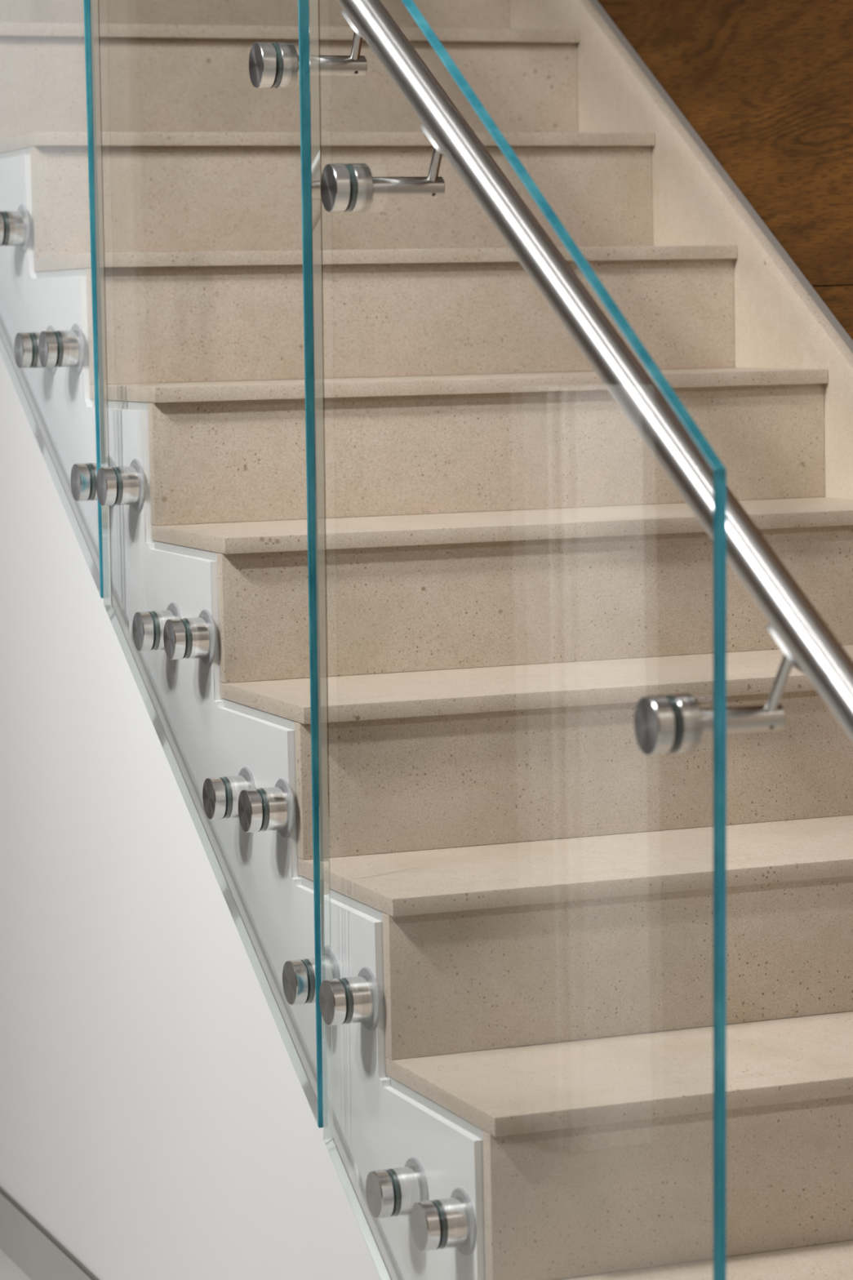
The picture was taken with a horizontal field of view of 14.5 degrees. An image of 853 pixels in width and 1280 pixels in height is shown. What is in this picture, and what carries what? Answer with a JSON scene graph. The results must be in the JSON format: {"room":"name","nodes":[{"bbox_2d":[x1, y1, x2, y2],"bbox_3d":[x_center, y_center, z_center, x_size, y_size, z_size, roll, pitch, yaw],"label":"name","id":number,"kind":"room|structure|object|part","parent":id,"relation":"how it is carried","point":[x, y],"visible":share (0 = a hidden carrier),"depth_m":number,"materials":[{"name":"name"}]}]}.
{"room":"indoor staircase","nodes":[
{"label":"indoor staircase","id":0,"kind":"room"},
{"bbox_2d":[0,1248,31,1279],"bbox_3d":[-1.764,1.227,3.323,5.705,0.100,11.600,-3,6,-21],"label":"floor","id":1,"kind":"structure","parent":0,"point":[9,1270],"depth_m":5.17,"materials":[{"name":"grey stone"}]},
{"bbox_2d":[0,0,852,1279],"bbox_3d":[0.174,-0.217,4.313,1.001,2.506,3.698,-3,6,-21],"label":"staircase","id":2,"kind":"structure","parent":1,"relation":"on","point":[525,890],"depth_m":4.22,"materials":[{"name":"beige stone"}]},
{"bbox_2d":[0,204,29,252],"bbox_3d":[-0.603,-0.591,4.804,0.048,0.069,0.069,-3,6,-21],"label":"glass standoff","id":3,"kind":"object","parent":2,"relation":"attached to","point":[14,224],"visible":1,"depth_m":4.79,"materials":[{"name":"silver metal"}]},
{"bbox_2d":[13,324,57,373],"bbox_3d":[-0.549,-0.407,4.694,0.048,0.069,0.069,-3,6,-21],"label":"glass standoff","id":4,"kind":"object","parent":2,"relation":"attached to","point":[26,344],"visible":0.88,"depth_m":4.67,"materials":[{"name":"silver metal"}]},
{"bbox_2d":[0,0,103,598],"bbox_3d":[-0.591,-1.051,4.698,0.012,1.934,0.814,-3,6,-21],"label":"glass balustrade","id":5,"kind":"object","parent":2,"relation":"attached to","point":[97,576],"visible":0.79,"depth_m":4.40,"materials":[{"name":"clear glass"}]},
{"bbox_2d":[38,323,84,373],"bbox_3d":[-0.501,-0.398,4.571,0.048,0.069,0.069,-3,6,-21],"label":"glass standoff","id":6,"kind":"object","parent":2,"relation":"attached to","point":[60,348],"visible":1,"depth_m":4.55,"materials":[{"name":"silver metal"}]},
{"bbox_2d":[70,455,115,506],"bbox_3d":[-0.444,-0.211,4.454,0.048,0.069,0.069,-3,6,-21],"label":"glass standoff","id":7,"kind":"object","parent":2,"relation":"attached to","point":[83,476],"visible":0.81,"depth_m":4.43,"materials":[{"name":"silver metal"}]},
{"bbox_2d":[96,458,145,511],"bbox_3d":[-0.399,-0.200,4.339,0.048,0.069,0.069,-3,6,-21],"label":"glass standoff","id":8,"kind":"object","parent":2,"relation":"attached to","point":[123,485],"visible":1,"depth_m":4.32,"materials":[{"name":"silver metal"}]},
{"bbox_2d":[132,602,181,651],"bbox_3d":[-0.341,-0.012,4.219,0.048,0.069,0.069,-3,6,-21],"label":"glass standoff","id":9,"kind":"object","parent":2,"relation":"attached to","point":[148,627],"visible":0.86,"depth_m":4.20,"materials":[{"name":"silver metal"}]},
{"bbox_2d":[163,608,215,665],"bbox_3d":[-0.292,-0.002,4.095,0.048,0.069,0.069,-3,6,-21],"label":"glass standoff","id":10,"kind":"object","parent":2,"relation":"attached to","point":[185,637],"visible":1,"depth_m":4.08,"materials":[{"name":"silver metal"}]},
{"bbox_2d":[89,0,367,1128],"bbox_3d":[-0.239,-0.448,3.997,0.147,1.918,0.829,-3,6,-21],"label":"glass balustrade","id":11,"kind":"object","parent":2,"relation":"attached to","point":[316,1105],"depth_m":3.69,"materials":[{"name":"clear glass"}]},
{"bbox_3d":[-0.123,-0.651,3.670,0.138,0.089,0.072,-2,6,-13],"label":"handrail bracket","id":12,"kind":"part","parent":11,"relation":"part of","materials":[{"name":"silver metal"}]},
{"bbox_3d":[-0.110,-0.634,3.692,0.086,0.022,0.022,-3,6,-21],"label":"rod","id":13,"kind":"part","parent":11,"relation":"part of","materials":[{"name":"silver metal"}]},
{"bbox_3d":[-0.076,-0.659,3.687,0.011,0.040,0.030,-3,6,-18],"label":"post","id":14,"kind":"part","parent":11,"relation":"part of","materials":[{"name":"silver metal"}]},
{"bbox_2d":[337,0,852,742],"bbox_3d":[-0.052,-0.662,3.622,0.038,1.774,2.883,-3,6,-22],"label":"handrail","id":15,"kind":"object","parent":11,"relation":"attached to","point":[809,639],"visible":1,"depth_m":3.09,"materials":[{"name":"silver metal"}]},
{"bbox_2d":[202,767,255,819],"bbox_3d":[-0.236,0.187,3.980,0.048,0.069,0.069,-3,6,-21],"label":"glass standoff","id":16,"kind":"object","parent":2,"relation":"attached to","point":[220,796],"visible":0.89,"depth_m":3.96,"materials":[{"name":"silver metal"}]},
{"bbox_3d":[-0.309,-0.073,4.207,0.009,2.219,3.564,-3,6,-21],"label":"skirt panel","id":17,"kind":"part","parent":2,"relation":"part of","materials":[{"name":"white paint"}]},
{"bbox_2d":[238,777,294,837],"bbox_3d":[-0.187,0.195,3.854,0.048,0.069,0.069,-3,6,-21],"label":"glass standoff","id":18,"kind":"object","parent":2,"relation":"attached to","point":[271,808],"visible":1,"depth_m":3.84,"materials":[{"name":"silver metal"}]},
{"bbox_2d":[282,950,340,1004],"bbox_3d":[-0.130,0.381,3.738,0.048,0.069,0.069,-3,6,-21],"label":"glass standoff","id":19,"kind":"object","parent":2,"relation":"attached to","point":[298,975],"visible":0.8,"depth_m":3.72,"materials":[{"name":"silver metal"}]},
{"bbox_2d":[319,966,380,1030],"bbox_3d":[-0.085,0.391,3.624,0.048,0.069,0.069,-3,6,-21],"label":"glass standoff","id":20,"kind":"object","parent":2,"relation":"attached to","point":[355,999],"visible":1,"depth_m":3.61,"materials":[{"name":"silver metal"}]},
{"bbox_2d":[365,1156,428,1218],"bbox_3d":[-0.033,0.581,3.517,0.048,0.069,0.069,-3,6,-21],"label":"glass standoff","id":21,"kind":"object","parent":2,"relation":"attached to","point":[394,1192],"visible":0.98,"depth_m":3.50,"materials":[{"name":"silver metal"}]},
{"bbox_2d":[410,1186,476,1255],"bbox_3d":[0.015,0.593,3.397,0.048,0.069,0.069,-3,6,-21],"label":"glass standoff","id":22,"kind":"object","parent":2,"relation":"attached to","point":[451,1222],"visible":1,"depth_m":3.38,"materials":[{"name":"silver metal"}]},
{"bbox_2d":[308,0,804,1279],"bbox_3d":[0.105,0.165,3.216,0.157,1.921,0.988,-3,6,-21],"label":"glass balustrade","id":23,"kind":"object","parent":2,"relation":"attached to","point":[719,469],"depth_m":2.97,"materials":[{"name":"clear glass"}]},
{"bbox_3d":[-0.036,-0.492,3.474,0.140,0.094,0.074,-2,6,-13],"label":"handrail bracket","id":24,"kind":"part","parent":23,"relation":"part of","materials":[{"name":"silver metal"}]},
{"bbox_3d":[-0.024,-0.473,3.498,0.086,0.022,0.022,-3,6,-21],"label":"rod","id":25,"kind":"part","parent":23,"relation":"part of","materials":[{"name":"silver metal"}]},
{"bbox_3d":[0.010,-0.501,3.491,0.011,0.045,0.033,-3,6,-21],"label":"post","id":26,"kind":"part","parent":23,"relation":"part of","materials":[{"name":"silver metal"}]},
{"bbox_3d":[0.254,0.041,2.815,0.146,0.109,0.083,-2,6,-13],"label":"handrail bracket","id":27,"kind":"part","parent":23,"relation":"part of","materials":[{"name":"silver metal"}]},
{"bbox_3d":[0.262,0.068,2.844,0.086,0.022,0.022,-3,6,-21],"label":"rod","id":28,"kind":"part","parent":23,"relation":"part of","materials":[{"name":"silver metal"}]},
{"bbox_3d":[0.301,0.033,2.833,0.011,0.060,0.042,-4,6,-29],"label":"post","id":29,"kind":"part","parent":23,"relation":"part of","materials":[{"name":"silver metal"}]},
{"bbox_2d":[0,271,404,1279],"bbox_3d":[-0.258,-0.062,4.228,0.098,2.230,3.564,-3,6,-21],"label":"wall","id":30,"kind":"structure","parent":0,"point":[157,1121],"depth_m":4.59,"materials":[{"name":"white paint"}]},
{"bbox_2d":[0,1186,99,1279],"bbox_3d":[-0.494,0.955,4.837,0.006,0.098,4.680,-3,6,-21],"label":"baseboard","id":31,"kind":"structure","parent":30,"relation":"attached to","point":[39,1255],"depth_m":5.10,"materials":[{"name":"grey stone"}]},
{"bbox_2d":[597,0,852,340],"bbox_3d":[0.806,-0.814,4.157,0.100,3.700,11.600,-3,6,-21],"label":"wall","id":32,"kind":"structure","parent":0,"point":[766,86],"depth_m":4.80,"materials":[{"name":"brown wood"}]},
{"bbox_2d":[589,0,852,352],"bbox_3d":[0.646,-0.245,4.497,0.011,2.508,3.697,-3,6,-21],"label":"trim","id":33,"kind":"structure","parent":32,"relation":"attached to","point":[811,291],"depth_m":4.94,"materials":[{"name":"grey paint"}]},
{"bbox_3d":[0.049,0.111,6.234,0.100,1.486,7.350,-3,6,-21],"label":"wood panel","id":34,"kind":"part","parent":32,"relation":"part of","materials":[{"name":"brown wood"}]}
]}

